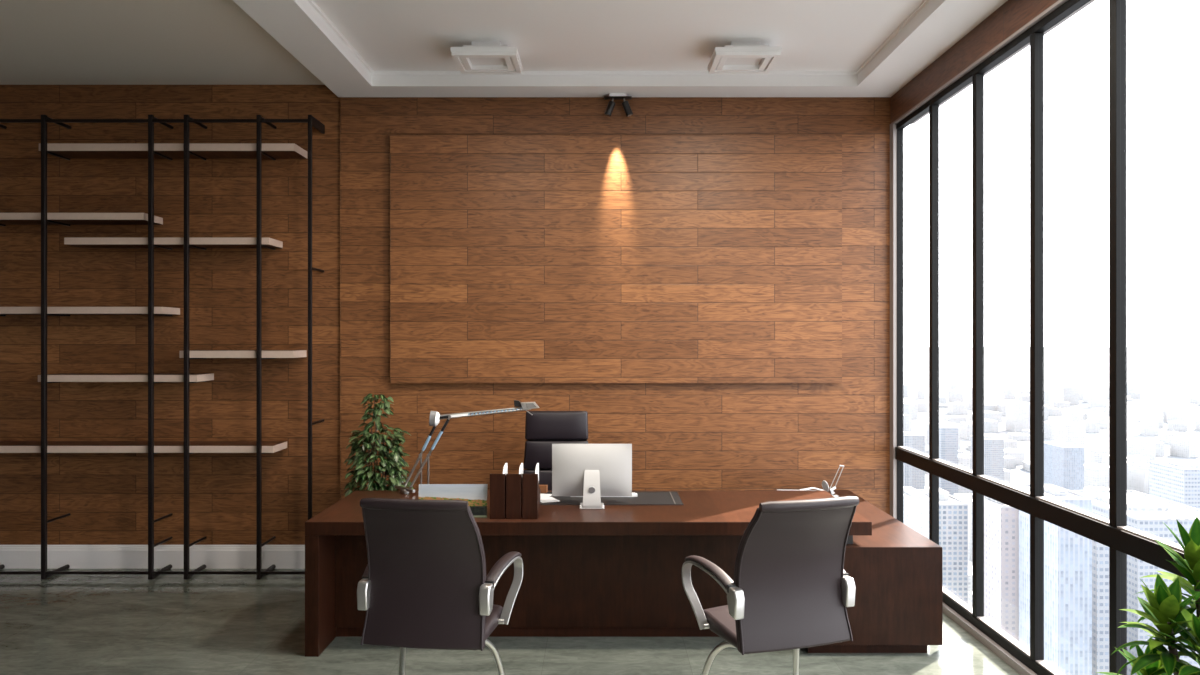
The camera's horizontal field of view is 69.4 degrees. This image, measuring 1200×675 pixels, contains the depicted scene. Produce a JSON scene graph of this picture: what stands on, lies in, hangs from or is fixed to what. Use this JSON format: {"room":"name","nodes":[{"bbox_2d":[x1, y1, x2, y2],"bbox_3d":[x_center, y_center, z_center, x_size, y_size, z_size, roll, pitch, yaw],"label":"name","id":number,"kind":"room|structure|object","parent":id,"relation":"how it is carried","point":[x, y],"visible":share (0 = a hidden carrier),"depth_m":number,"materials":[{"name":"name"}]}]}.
{"room":"office","nodes":[
{"label":"office","id":0,"kind":"room"},
{"bbox_2d":[0,85,890,544],"bbox_3d":[-2.055,-0.136,6.804,8.690,3.832,0.275,0,0,0],"label":"wall","id":1,"kind":"structure","parent":0,"point":[105,495],"depth_m":6.69,"materials":[{"name":"brown wood"}]},
{"bbox_2d":[0,545,304,568],"bbox_3d":[-4.200,1.690,6.682,4.400,0.180,0.020,0,0,0],"label":"baseboard","id":2,"kind":"structure","parent":1,"relation":"attached to","point":[11,556],"depth_m":6.67,"materials":[{"name":"paint"}]},
{"bbox_2d":[390,135,841,382],"bbox_3d":[0.122,-0.598,6.636,3.444,1.890,0.063,0,0,0],"label":"wall panel","id":3,"kind":"object","parent":1,"relation":"attached to","point":[514,258],"visible":1,"depth_m":6.61,"materials":[{"name":"brown wood"}]},
{"bbox_2d":[604,93,632,116],"bbox_3d":[0.140,-1.765,6.590,0.220,0.167,0.068,0,0,0],"label":"spotlight","id":4,"kind":"object","parent":1,"relation":"attached to","point":[612,96],"visible":1,"depth_m":6.57,"materials":[{"name":"black metal"}]},
{"bbox_2d":[0,0,923,84],"bbox_3d":[-1.982,-2.012,2.246,8.835,0.120,8.892,0,0,0],"label":"ceiling","id":5,"kind":"structure","parent":0,"point":[389,35],"depth_m":5.60,"materials":[{"name":"paint"}]},
{"bbox_2d":[451,41,521,72],"bbox_3d":[-0.753,-1.891,5.810,0.430,0.122,0.400,0,0,0],"label":"ceiling light","id":6,"kind":"object","parent":5,"relation":"attached to","point":[480,56],"visible":1,"depth_m":5.71,"materials":[{"name":"white paint"}]},
{"bbox_2d":[469,58,506,64],"bbox_3d":[-0.753,-1.866,5.810,0.242,0.008,0.242,0,0,0],"label":"diffuser","id":7,"kind":"object","parent":6,"relation":"attached to","point":[472,61],"depth_m":5.85,"materials":[{"name":"white plastic"}]},
{"bbox_2d":[307,0,929,73],"bbox_3d":[0.107,-1.943,2.386,3.572,0.018,7.973,0,0,0],"label":"trim","id":8,"kind":"structure","parent":5,"relation":"attached to","point":[311,2],"depth_m":6.36,"materials":[{"name":"paint"}]},
{"bbox_2d":[708,41,781,72],"bbox_3d":[0.961,-1.891,5.810,0.430,0.122,0.400,0,0,0],"label":"ceiling light","id":9,"kind":"object","parent":5,"relation":"attached to","point":[739,56],"visible":1,"depth_m":5.71,"materials":[{"name":"white paint"}]},
{"bbox_2d":[724,58,761,64],"bbox_3d":[0.961,-1.866,5.810,0.242,0.008,0.242,0,0,0],"label":"diffuser","id":10,"kind":"object","parent":9,"relation":"attached to","point":[729,61],"depth_m":5.85,"materials":[{"name":"white plastic"}]},
{"bbox_2d":[0,569,1019,674],"bbox_3d":[-2.002,1.880,2.296,8.795,0.200,8.992,0,0,0],"label":"floor","id":11,"kind":"structure","parent":0,"point":[58,624],"depth_m":5.01,"materials":[{"name":"grey stone"}]},
{"bbox_2d":[0,115,324,579],"bbox_3d":[-3.534,0.070,6.532,2.832,3.420,0.320,0,0,0],"label":"frame","id":12,"kind":"object","parent":11,"relation":"on","point":[311,121],"visible":0.91,"depth_m":6.37,"materials":[{"name":"black metal"}]},
{"bbox_2d":[0,213,162,224],"bbox_3d":[-4.112,-0.896,6.546,1.477,0.051,0.283,0,0,0],"label":"shelf board","id":13,"kind":"object","parent":12,"relation":"attached to","point":[5,218],"visible":0.84,"depth_m":6.41,"materials":[{"name":"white wood"}]},
{"bbox_2d":[0,307,179,314],"bbox_3d":[-4.045,-0.202,6.546,1.610,0.051,0.283,0,0,0],"label":"shelf board","id":14,"kind":"object","parent":12,"relation":"attached to","point":[3,310],"visible":1,"depth_m":6.41,"materials":[{"name":"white wood"}]},
{"bbox_2d":[38,373,213,381],"bbox_3d":[-3.567,0.302,6.546,1.176,0.051,0.283,0,0,0],"label":"shelf board","id":15,"kind":"object","parent":12,"relation":"attached to","point":[62,377],"visible":1,"depth_m":6.41,"materials":[{"name":"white wood"}]},
{"bbox_2d":[0,441,286,452],"bbox_3d":[-3.631,0.827,6.546,2.437,0.051,0.283,0,0,0],"label":"shelf board","id":16,"kind":"object","parent":12,"relation":"attached to","point":[5,446],"visible":1,"depth_m":6.41,"materials":[{"name":"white wood"}]},
{"bbox_2d":[39,143,306,158],"bbox_3d":[-3.203,-1.407,6.546,1.890,0.054,0.283,0,0,0],"label":"shelf board","id":17,"kind":"object","parent":12,"relation":"attached to","point":[69,150],"visible":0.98,"depth_m":6.41,"materials":[{"name":"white wood"}]},
{"bbox_2d":[64,238,282,247],"bbox_3d":[-3.204,-0.714,6.546,1.511,0.051,0.283,0,0,0],"label":"shelf board","id":18,"kind":"object","parent":12,"relation":"attached to","point":[79,242],"visible":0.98,"depth_m":6.41,"materials":[{"name":"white wood"}]},
{"bbox_2d":[179,350,306,357],"bbox_3d":[-2.686,0.124,6.546,0.844,0.053,0.283,0,0,0],"label":"shelf board","id":19,"kind":"object","parent":12,"relation":"attached to","point":[192,353],"visible":0.98,"depth_m":6.41,"materials":[{"name":"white wood"}]},
{"bbox_2d":[343,393,412,496],"bbox_3d":[-1.576,1.087,6.166,0.498,1.385,0.427,0,0,0],"label":"potted ficus","id":20,"kind":"object","parent":11,"relation":"on","point":[392,464],"visible":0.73,"depth_m":6.08,"materials":[{"name":"plant"}]},
{"bbox_2d":[357,498,522,674],"bbox_3d":[-0.729,1.221,3.827,0.679,1.118,0.613,0,0,8],"label":"chair","id":21,"kind":"object","parent":11,"relation":"on","point":[424,583],"visible":1,"depth_m":3.67,"materials":[{"name":"brown leather"}]},
{"bbox_2d":[523,411,587,490],"bbox_3d":[-0.309,1.153,6.016,0.597,1.254,0.548,0,0,0],"label":"office chair","id":22,"kind":"object","parent":11,"relation":"on","point":[543,429],"visible":0.28,"depth_m":6.17,"materials":[{"name":"black leather"}]},
{"bbox_2d":[523,440,587,468],"bbox_3d":[-0.309,0.838,6.205,0.478,0.204,0.086,0,0,0],"label":"cushion","id":23,"kind":"object","parent":22,"relation":"on","point":[536,451],"depth_m":6.17,"materials":[{"name":"black leather"}]},
{"bbox_2d":[305,491,871,656],"bbox_3d":[-0.065,1.404,5.330,3.162,0.752,0.997,0,0,0],"label":"executive desk","id":24,"kind":"object","parent":11,"relation":"on","point":[613,570],"visible":0.66,"depth_m":5.13,"materials":[{"name":"brown wood"}]},
{"bbox_2d":[418,484,487,517],"bbox_3d":[-0.843,0.940,4.995,0.394,0.197,0.100,0,0,0],"label":"landscape picture","id":25,"kind":"object","parent":24,"relation":"on","point":[475,494],"visible":0.5,"depth_m":4.96,"materials":[{"name":"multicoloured paper"}]},
{"bbox_2d":[395,400,539,493],"bbox_3d":[-0.884,0.721,5.720,0.967,0.616,0.137,0,0,0],"label":"desk lamp","id":26,"kind":"object","parent":24,"relation":"on","point":[435,417],"visible":0.96,"depth_m":5.71,"materials":[{"name":"metal"}]},
{"bbox_2d":[490,474,505,518],"bbox_3d":[-0.582,0.900,5.022,0.086,0.256,0.235,0,0,0],"label":"file box","id":27,"kind":"object","parent":24,"relation":"on","point":[497,481],"visible":0.89,"depth_m":4.91,"materials":[{"name":"brown wood"}]},
{"bbox_2d":[506,474,521,518],"bbox_3d":[-0.489,0.900,5.022,0.086,0.256,0.235,0,0,0],"label":"file box","id":28,"kind":"object","parent":24,"relation":"on","point":[513,481],"visible":0.89,"depth_m":4.91,"materials":[{"name":"brown wood"}]},
{"bbox_2d":[522,474,539,518],"bbox_3d":[-0.397,0.900,5.022,0.086,0.256,0.235,0,0,0],"label":"file box","id":29,"kind":"object","parent":24,"relation":"on","point":[530,488],"visible":1,"depth_m":4.91,"materials":[{"name":"brown wood"}]},
{"bbox_2d":[552,444,631,508],"bbox_3d":[-0.049,0.841,5.272,0.490,0.376,0.165,0,0,0],"label":"desktop computer","id":30,"kind":"object","parent":24,"relation":"on","point":[589,471],"visible":1,"depth_m":5.29,"materials":[{"name":"silver metal"}]},
{"bbox_2d":[540,492,682,504],"bbox_3d":[0.031,1.026,5.540,0.962,0.006,0.440,0,0,0],"label":"desk pad","id":31,"kind":"object","parent":24,"relation":"on","point":[643,498],"visible":0.57,"depth_m":5.48,"materials":[{"name":"leather"}]},
{"bbox_2d":[539,485,547,492],"bbox_3d":[-0.393,1.000,5.731,0.093,0.048,0.055,0,0,0],"label":"box","id":32,"kind":"object","parent":31,"relation":"on","point":[543,488],"visible":0.53,"depth_m":5.71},
{"bbox_2d":[540,497,558,502],"bbox_3d":[-0.335,1.024,5.470,0.179,0.001,0.204,0,0,0],"label":"paper sheet","id":33,"kind":"object","parent":31,"relation":"on","point":[549,499],"visible":0.79,"depth_m":5.44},
{"bbox_2d":[570,493,636,496],"bbox_3d":[0.025,1.015,5.628,0.430,0.020,0.115,0,0,0],"label":"keyboard","id":34,"kind":"object","parent":31,"relation":"on","point":[633,494],"visible":0.12,"depth_m":5.57,"materials":[{"name":"white plastic"}]},
{"bbox_2d":[681,496,858,674],"bbox_3d":[0.779,1.221,3.818,0.679,1.118,0.613,0,0,-19],"label":"chair","id":35,"kind":"object","parent":11,"relation":"on","point":[791,588],"visible":1,"depth_m":3.65,"materials":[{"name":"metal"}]},
{"bbox_2d":[745,490,942,652],"bbox_3d":[1.510,1.474,5.736,0.800,0.612,1.810,0,0,0],"label":"base cabinet","id":36,"kind":"object","parent":11,"relation":"on","point":[896,571],"visible":0.52,"depth_m":4.83,"materials":[{"name":"brown wood"}]},
{"bbox_2d":[777,465,843,496],"bbox_3d":[1.545,1.050,6.360,0.493,0.234,0.104,0,0,0],"label":"airplane","id":37,"kind":"object","parent":36,"relation":"on","point":[825,485],"visible":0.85,"depth_m":6.35,"materials":[{"name":"metal"}]},
{"bbox_2d":[1097,517,1199,674],"bbox_3d":[1.773,1.167,2.585,0.465,1.227,0.518,0,0,0],"label":"dracaena","id":38,"kind":"object","parent":11,"relation":"on","point":[1165,607],"visible":1,"depth_m":2.59,"materials":[{"name":"plant"}]},
{"bbox_2d":[891,0,1057,122],"bbox_3d":[2.317,-1.845,2.233,0.165,0.413,8.867,0,0,0],"label":"header beam","id":39,"kind":"structure","parent":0,"point":[1012,15],"depth_m":5.24,"materials":[{"name":"brown wood"}]},
{"bbox_2d":[233,0,1007,96],"bbox_3d":[0.111,-1.900,2.233,4.248,0.104,8.867,0,0,0],"label":"trim","id":40,"kind":"structure","parent":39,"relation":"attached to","point":[296,25],"depth_m":6.37,"materials":[{"name":"paint"}]},
{"bbox_2d":[890,0,1095,674],"bbox_3d":[2.303,0.070,2.233,0.164,3.419,8.867,0,0,0],"label":"trim","id":41,"kind":"structure","parent":39,"relation":"attached to","point":[1022,669],"depth_m":6.58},
{"bbox_2d":[895,0,1185,674],"bbox_3d":[2.274,0.057,2.340,0.062,3.358,8.580,0,0,0],"label":"window","id":42,"kind":"structure","parent":39,"relation":"in","point":[1122,540],"depth_m":4.50,"materials":[{"name":"black metal"}]},
{"label":"outside","id":43,"kind":"structure","parent":0,"visible":0},
{"bbox_2d":[903,347,1199,565],"bbox_3d":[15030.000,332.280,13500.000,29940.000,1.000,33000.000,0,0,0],"label":"ground","id":44,"kind":"structure","parent":43,"point":[1178,368],"depth_m":7189.17,"materials":[{"name":"white"}]},
{"bbox_2d":[903,384,907,397],"bbox_3d":[1686.071,295.822,4821.188,32.674,71.916,69.709,0,0,-1],"label":"block","id":45,"kind":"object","parent":44,"relation":"on","point":[905,387],"visible":0.5,"depth_m":4786.68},
{"bbox_2d":[903,414,910,430],"bbox_3d":[1017.567,294.407,2932.932,40.002,74.747,67.468,0,0,-8],"label":"block","id":46,"kind":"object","parent":44,"relation":"on","point":[906,418],"visible":0.18,"depth_m":2900.43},
{"bbox_2d":[903,486,916,527],"bbox_3d":[260.884,229.265,725.000,18.169,205.031,50.400,0,0,0],"label":"office tower","id":47,"kind":"structure","parent":44,"relation":"on","point":[906,489],"depth_m":714.96,"materials":[{"name":"concrete"}]},
{"bbox_2d":[903,486,916,495],"bbox_3d":[260.217,129.000,726.250,7.552,4.500,22.500,0,0,0],"label":"roof","id":48,"kind":"object","parent":47,"relation":"on","point":[906,489],"depth_m":727.46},
{"bbox_2d":[903,402,917,418],"bbox_3d":[1241.120,297.575,3543.175,79.736,68.409,78.208,0,0,-14],"label":"block","id":49,"kind":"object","parent":44,"relation":"on","point":[909,408],"visible":0.43,"depth_m":3508.86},
{"bbox_2d":[903,431,924,489],"bbox_3d":[654.228,265.928,1830.000,41.938,131.704,60.400,0,0,0],"label":"office tower","id":50,"kind":"structure","parent":44,"relation":"on","point":[913,477],"depth_m":1800.04,"materials":[{"name":"concrete"}]},
{"bbox_2d":[912,402,926,411],"bbox_3d":[1427.496,309.218,3871.095,45.617,45.123,47.672,0,0,-5],"label":"block","id":51,"kind":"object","parent":44,"relation":"on","point":[922,407],"visible":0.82,"depth_m":3848.08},
{"bbox_2d":[921,421,928,443],"bbox_3d":[1054.692,298.261,2744.254,54.620,67.039,77.857,0,0,7],"label":"block","id":52,"kind":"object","parent":44,"relation":"on","point":[924,424],"visible":0.21,"depth_m":2730.03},
{"bbox_2d":[911,487,967,603],"bbox_3d":[228.415,217.255,585.000,19.138,229.050,50.400,0,0,0],"label":"office tower","id":53,"kind":"structure","parent":44,"relation":"on","point":[953,512],"depth_m":559.95,"materials":[{"name":"concrete"}]},
{"bbox_2d":[925,487,948,500],"bbox_3d":[227.712,105.480,586.250,7.964,5.500,22.500,0,0,0],"label":"roof","id":54,"kind":"object","parent":53,"relation":"on","point":[943,495],"depth_m":575.05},
{"bbox_2d":[939,423,957,495],"bbox_3d":[653.294,248.222,1650.000,32.177,167.115,60.400,0,0,0],"label":"office tower","id":55,"kind":"structure","parent":44,"relation":"on","point":[948,434],"depth_m":1619.86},
{"bbox_2d":[939,421,959,449],"bbox_3d":[1000.913,288.281,2516.265,57.298,86.997,69.510,0,0,-6],"label":"block","id":56,"kind":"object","parent":44,"relation":"on","point":[944,422],"visible":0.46,"depth_m":2484.51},
{"bbox_2d":[943,415,965,423],"bbox_3d":[1310.213,310.233,3201.354,76.990,43.094,30.733,0,0,-16],"label":"block","id":57,"kind":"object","parent":44,"relation":"on","point":[956,419],"visible":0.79,"depth_m":3187.84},
{"bbox_2d":[948,390,962,402],"bbox_3d":[1757.992,294.988,4287.156,64.228,73.583,35.964,0,0,15],"label":"block","id":58,"kind":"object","parent":44,"relation":"on","point":[953,395],"visible":0.82,"depth_m":4271.94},
{"bbox_2d":[947,402,967,414],"bbox_3d":[1547.049,305.845,3749.386,63.949,51.869,73.150,0,0,5],"label":"block","id":59,"kind":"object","parent":44,"relation":"on","point":[953,408],"visible":1,"depth_m":3714.24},
{"bbox_2d":[954,493,971,561],"bbox_3d":[571.701,285.507,1315.655,44.568,92.546,67.499,0,0,3],"label":"block","id":60,"kind":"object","parent":44,"relation":"on","point":[967,497],"visible":0.25,"depth_m":1284.86,"materials":[{"name":"concrete"}]},
{"bbox_2d":[958,453,969,493],"bbox_3d":[786.391,290.734,1852.323,49.892,82.091,58.484,0,0,13],"label":"block","id":61,"kind":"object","parent":44,"relation":"on","point":[963,459],"visible":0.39,"depth_m":1827.49,"materials":[{"name":"concrete"}]},
{"bbox_2d":[960,422,971,439],"bbox_3d":[1212.596,304.327,2840.215,37.843,54.907,70.059,0,0,4],"label":"block","id":62,"kind":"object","parent":44,"relation":"on","point":[965,427],"visible":0.68,"depth_m":2828.41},
{"bbox_2d":[963,386,971,409],"bbox_3d":[1710.803,279.018,4004.389,34.705,105.525,79.160,0,0,4],"label":"block","id":63,"kind":"object","parent":44,"relation":"on","point":[967,391],"visible":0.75,"depth_m":3990.64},
{"bbox_2d":[968,565,971,590],"bbox_3d":[467.423,316.531,1137.567,70.198,30.498,50.049,0,0,5],"label":"block","id":64,"kind":"object","parent":44,"relation":"on","point":[969,566],"visible":0.02,"depth_m":1111.96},
{"bbox_2d":[970,434,1003,492],"bbox_3d":[682.786,252.342,1530.000,33.284,158.877,60.400,0,0,0],"label":"office tower","id":65,"kind":"structure","parent":44,"relation":"on","point":[993,446],"depth_m":1499.96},
{"bbox_2d":[984,403,996,411],"bbox_3d":[1671.515,308.027,3741.841,54.335,47.505,74.842,0,0,1],"label":"block","id":66,"kind":"object","parent":44,"relation":"on","point":[987,406],"visible":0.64,"depth_m":3704.28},
{"bbox_2d":[984,419,997,431],"bbox_3d":[1368.449,310.059,3067.204,48.026,43.443,64.430,0,0,-8],"label":"block","id":67,"kind":"object","parent":44,"relation":"on","point":[989,425],"visible":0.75,"depth_m":3035.92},
{"bbox_2d":[984,411,1001,422],"bbox_3d":[1527.250,310.320,3409.185,73.540,42.920,65.088,0,0,-13],"label":"block","id":68,"kind":"object","parent":44,"relation":"on","point":[991,415],"visible":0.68,"depth_m":3380.21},
{"bbox_2d":[984,496,1018,640],"bbox_3d":[247.199,213.290,540.000,13.600,236.980,40.400,0,0,0],"label":"office tower","id":69,"kind":"structure","parent":44,"relation":"on","point":[1001,521],"depth_m":520.02,"materials":[{"name":"concrete"}]},
{"bbox_2d":[984,496,1002,503],"bbox_3d":[246.704,98.550,541.000,5.610,7.500,18.000,0,0,0],"label":"roof","id":70,"kind":"object","parent":69,"relation":"on","point":[987,498],"depth_m":538.49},
{"bbox_2d":[997,404,1005,415],"bbox_3d":[1734.687,306.225,3672.941,80.853,51.110,45.774,0,0,4],"label":"block","id":71,"kind":"object","parent":44,"relation":"on","point":[1000,407],"visible":0.21,"depth_m":3653.09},
{"bbox_2d":[1004,468,1010,483],"bbox_3d":[910.547,313.889,1979.154,31.812,35.782,60.966,0,0,7],"label":"block","id":72,"kind":"object","parent":44,"relation":"on","point":[1007,474],"visible":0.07,"depth_m":1947.73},
{"bbox_2d":[1001,438,1016,448],"bbox_3d":[1142.491,309.070,2454.532,47.651,45.420,60.764,0,0,-3],"label":"block","id":73,"kind":"object","parent":44,"relation":"on","point":[1008,443],"visible":0.32,"depth_m":2424.59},
{"bbox_2d":[1004,456,1015,468],"bbox_3d":[1011.386,316.451,2207.155,83.429,30.657,32.957,0,0,-10],"label":"block","id":74,"kind":"object","parent":44,"relation":"on","point":[1009,462],"visible":0.18,"depth_m":2195.79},
{"bbox_2d":[1004,448,1024,464],"bbox_3d":[1087.041,313.225,2293.280,48.673,37.109,61.355,0,0,7],"label":"block","id":75,"kind":"object","parent":44,"relation":"on","point":[1019,455],"visible":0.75,"depth_m":2262.72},
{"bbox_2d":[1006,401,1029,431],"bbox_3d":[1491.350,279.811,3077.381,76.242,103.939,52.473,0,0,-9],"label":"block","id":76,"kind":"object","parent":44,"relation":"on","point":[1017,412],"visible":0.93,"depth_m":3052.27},
{"bbox_2d":[1007,432,1029,440],"bbox_3d":[1357.091,320.556,2809.170,52.762,22.447,59.631,0,0,9],"label":"block","id":77,"kind":"object","parent":44,"relation":"on","point":[1014,436],"visible":0.89,"depth_m":2782.52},
{"bbox_2d":[1018,394,1029,402],"bbox_3d":[2192.297,311.753,4444.403,71.650,40.054,54.915,0,0,8],"label":"block","id":78,"kind":"object","parent":44,"relation":"on","point":[1026,397],"visible":0.64,"depth_m":4421.02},
{"bbox_2d":[1023,461,1029,471],"bbox_3d":[1087.044,320.601,2159.029,45.902,22.357,68.593,0,0,11],"label":"block","id":79,"kind":"object","parent":44,"relation":"on","point":[1026,464],"visible":0.11,"depth_m":2171.26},
{"bbox_2d":[1044,390,1049,406],"bbox_3d":[1983.423,283.414,3888.165,54.174,96.732,40.858,0,0,9],"label":"block","id":80,"kind":"object","parent":44,"relation":"on","point":[1046,393],"visible":0.18,"depth_m":3865.03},
{"bbox_2d":[1044,421,1052,438],"bbox_3d":[1484.377,303.650,2858.797,41.725,56.259,58.007,0,0,-7],"label":"block","id":81,"kind":"object","parent":44,"relation":"on","point":[1047,424],"visible":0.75,"depth_m":2838.78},
{"bbox_2d":[1048,407,1061,415],"bbox_3d":[1916.148,314.625,3685.094,79.979,34.309,42.223,0,0,17],"label":"block","id":82,"kind":"object","parent":44,"relation":"on","point":[1052,411],"visible":0.64,"depth_m":3662.91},
{"bbox_2d":[1018,484,1092,674],"bbox_3d":[257.595,208.702,492.000,18.838,246.155,44.400,0,0,0],"label":"office tower","id":83,"kind":"structure","parent":44,"relation":"on","point":[1067,554],"depth_m":470.03,"materials":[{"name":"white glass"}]},
{"bbox_2d":[1044,485,1067,495],"bbox_3d":[256.904,86.875,493.100,7.836,2.500,19.800,0,0,0],"label":"roof","id":84,"kind":"object","parent":83,"relation":"on","point":[1048,489],"depth_m":485.66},
{"bbox_2d":[1054,401,1069,407],"bbox_3d":[2192.834,317.254,4114.166,57.659,29.052,38.685,0,0,-11],"label":"block","id":85,"kind":"object","parent":44,"relation":"on","point":[1061,404],"visible":0.96,"depth_m":4097.26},
{"bbox_2d":[1044,441,1083,489],"bbox_3d":[710.997,246.515,1330.000,30.400,170.531,60.400,0,0,0],"label":"office tower","id":86,"kind":"structure","parent":44,"relation":"on","point":[1063,461],"depth_m":1301.28,"materials":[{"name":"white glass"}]},
{"bbox_2d":[1053,441,1070,445],"bbox_3d":[709.872,163.499,1331.500,12.750,4.500,27.000,0,0,0],"label":"roof","id":87,"kind":"object","parent":86,"relation":"on","point":[1059,443],"depth_m":1328.40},
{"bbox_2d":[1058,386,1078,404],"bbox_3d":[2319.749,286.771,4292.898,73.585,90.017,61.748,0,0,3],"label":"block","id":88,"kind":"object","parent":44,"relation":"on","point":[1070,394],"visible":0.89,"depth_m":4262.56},
{"bbox_2d":[1052,421,1085,462],"bbox_3d":[1255.595,278.434,2322.492,59.199,106.693,54.953,0,0,-8],"label":"block","id":89,"kind":"object","parent":44,"relation":"on","point":[1074,433],"visible":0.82,"depth_m":2297.80,"materials":[{"name":"concrete"}]},
{"bbox_2d":[1071,411,1090,422],"bbox_3d":[1823.106,305.494,3262.504,65.736,52.571,56.697,0,0,-16],"label":"block","id":90,"kind":"object","parent":44,"relation":"on","point":[1081,415],"visible":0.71,"depth_m":3252.30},
{"bbox_2d":[1083,384,1087,402],"bbox_3d":[2524.297,283.225,4425.001,74.911,97.109,79.131,0,0,2],"label":"block","id":91,"kind":"object","parent":44,"relation":"on","point":[1085,386],"visible":0.11,"depth_m":4439.94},
{"bbox_2d":[1079,420,1099,432],"bbox_3d":[1723.362,311.409,3051.682,31.524,40.741,72.488,0,0,0],"label":"block","id":92,"kind":"object","parent":44,"relation":"on","point":[1092,426],"visible":0.89,"depth_m":3015.24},
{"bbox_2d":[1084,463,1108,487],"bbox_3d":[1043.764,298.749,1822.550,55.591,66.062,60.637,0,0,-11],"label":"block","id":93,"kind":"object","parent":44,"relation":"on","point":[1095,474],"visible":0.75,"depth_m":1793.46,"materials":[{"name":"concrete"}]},
{"bbox_2d":[1084,486,1108,489],"bbox_3d":[900.886,301.400,1570.379,75.426,60.759,34.279,0,0,8],"label":"block","id":94,"kind":"object","parent":44,"relation":"on","point":[1088,487],"visible":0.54,"depth_m":1566.96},
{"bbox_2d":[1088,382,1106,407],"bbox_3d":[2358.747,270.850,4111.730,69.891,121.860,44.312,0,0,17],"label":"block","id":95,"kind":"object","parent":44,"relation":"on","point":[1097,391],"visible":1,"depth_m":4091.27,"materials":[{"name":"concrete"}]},
{"bbox_2d":[1088,412,1107,428],"bbox_3d":[1820.643,302.330,3169.584,42.887,58.899,49.469,0,0,-13],"label":"block","id":96,"kind":"object","parent":44,"relation":"on","point":[1100,417],"visible":0.79,"depth_m":3148.39,"materials":[{"name":"white"}]},
{"bbox_2d":[1090,448,1107,463],"bbox_3d":[1268.425,306.454,2204.100,29.389,50.652,29.484,0,0,6],"label":"block","id":97,"kind":"object","parent":44,"relation":"on","point":[1096,454],"visible":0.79,"depth_m":2190.43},
{"bbox_2d":[1092,540,1108,674],"bbox_3d":[317.566,227.810,565.000,10.462,207.939,40.400,0,0,0],"label":"office tower","id":98,"kind":"structure","parent":44,"relation":"on","point":[1100,552],"depth_m":544.98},
{"bbox_2d":[1092,408,1108,415],"bbox_3d":[2136.209,315.672,3693.716,28.955,32.216,64.013,0,0,-14],"label":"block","id":99,"kind":"object","parent":44,"relation":"on","point":[1102,410],"visible":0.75,"depth_m":3679.05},
{"bbox_2d":[1102,455,1136,465],"bbox_3d":[1235.173,305.564,2062.069,31.135,52.432,72.055,0,0,-12],"label":"block","id":100,"kind":"object","parent":44,"relation":"on","point":[1105,458],"visible":0.11,"depth_m":2076.90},
{"bbox_2d":[1127,383,1133,394],"bbox_3d":[3052.710,296.771,5041.931,51.449,70.018,81.091,0,0,-14],"label":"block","id":101,"kind":"object","parent":44,"relation":"on","point":[1130,386],"visible":0.18,"depth_m":5002.94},
{"bbox_2d":[1070,490,1199,674],"bbox_3d":[404.306,227.313,655.000,64.092,208.934,110.400,0,0,0],"label":"office tower","id":102,"kind":"structure","parent":44,"relation":"on","point":[1146,513],"depth_m":606.19,"materials":[{"name":"concrete"}]},
{"bbox_2d":[1093,493,1168,509],"bbox_3d":[401.918,124.596,657.750,27.069,3.500,49.500,0,0,0],"label":"roof","id":103,"kind":"object","parent":102,"relation":"on","point":[1133,502],"depth_m":645.28,"materials":[{"name":"concrete"}]},
{"bbox_2d":[1130,391,1139,399],"bbox_3d":[2899.976,310.493,4659.217,61.698,42.575,62.585,0,0,0],"label":"block","id":104,"kind":"object","parent":44,"relation":"on","point":[1133,395],"visible":0.64,"depth_m":4646.78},
{"bbox_2d":[1127,460,1148,494],"bbox_3d":[1142.207,297.755,1844.266,33.368,68.049,69.897,0,0,-14],"label":"block","id":105,"kind":"object","parent":44,"relation":"on","point":[1137,471],"visible":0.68,"depth_m":1822.59,"materials":[{"name":"concrete"}]},
{"bbox_2d":[1127,438,1155,460],"bbox_3d":[1457.367,302.676,2354.581,70.911,58.209,54.783,0,0,4],"label":"block","id":106,"kind":"object","parent":44,"relation":"on","point":[1135,446],"visible":0.75,"depth_m":2327.72,"materials":[{"name":"white"}]},
{"bbox_2d":[1153,440,1163,455],"bbox_3d":[1545.019,311.130,2464.424,82.830,41.300,66.708,0,0,14],"label":"block","id":107,"kind":"object","parent":44,"relation":"on","point":[1159,445],"visible":0.14,"depth_m":2424.59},
{"bbox_2d":[1159,411,1163,427],"bbox_3d":[2046.575,299.275,3202.413,42.864,65.010,48.641,0,0,2],"label":"block","id":108,"kind":"object","parent":44,"relation":"on","point":[1161,413],"visible":0.11,"depth_m":3177.74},
{"bbox_2d":[1159,404,1185,422],"bbox_3d":[2249.697,297.596,3408.373,67.399,68.368,70.029,0,0,9],"label":"block","id":109,"kind":"object","parent":44,"relation":"on","point":[1172,412],"visible":0.86,"depth_m":3375.26,"materials":[{"name":"white"}]},
{"bbox_2d":[1149,460,1199,508],"bbox_3d":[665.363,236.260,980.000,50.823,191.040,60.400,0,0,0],"label":"office tower","id":110,"kind":"structure","parent":44,"relation":"on","point":[1177,481],"depth_m":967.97,"materials":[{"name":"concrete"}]},
{"bbox_2d":[1169,460,1199,467],"bbox_3d":[663.472,142.990,981.500,21.430,4.500,27.000,0,0,0],"label":"roof","id":111,"kind":"object","parent":110,"relation":"on","point":[1179,463],"depth_m":975.80,"materials":[{"name":"concrete"}]},
{"bbox_2d":[1167,421,1186,430],"bbox_3d":[2059.445,315.448,3091.998,44.763,32.664,51.020,0,0,15],"label":"block","id":112,"kind":"object","parent":44,"relation":"on","point":[1175,425],"visible":0.96,"depth_m":3070.96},
{"bbox_2d":[1170,435,1199,457],"bbox_3d":[1634.477,303.533,2422.001,38.742,56.495,58.039,0,0,-16],"label":"block","id":113,"kind":"object","parent":44,"relation":"on","point":[1182,446],"visible":1,"depth_m":2402.20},
{"bbox_2d":[1195,414,1199,429],"bbox_3d":[2160.693,302.068,3099.604,36.202,59.425,50.311,0,0,11],"label":"block","id":114,"kind":"object","parent":44,"relation":"on","point":[1197,416],"visible":1,"depth_m":3110.19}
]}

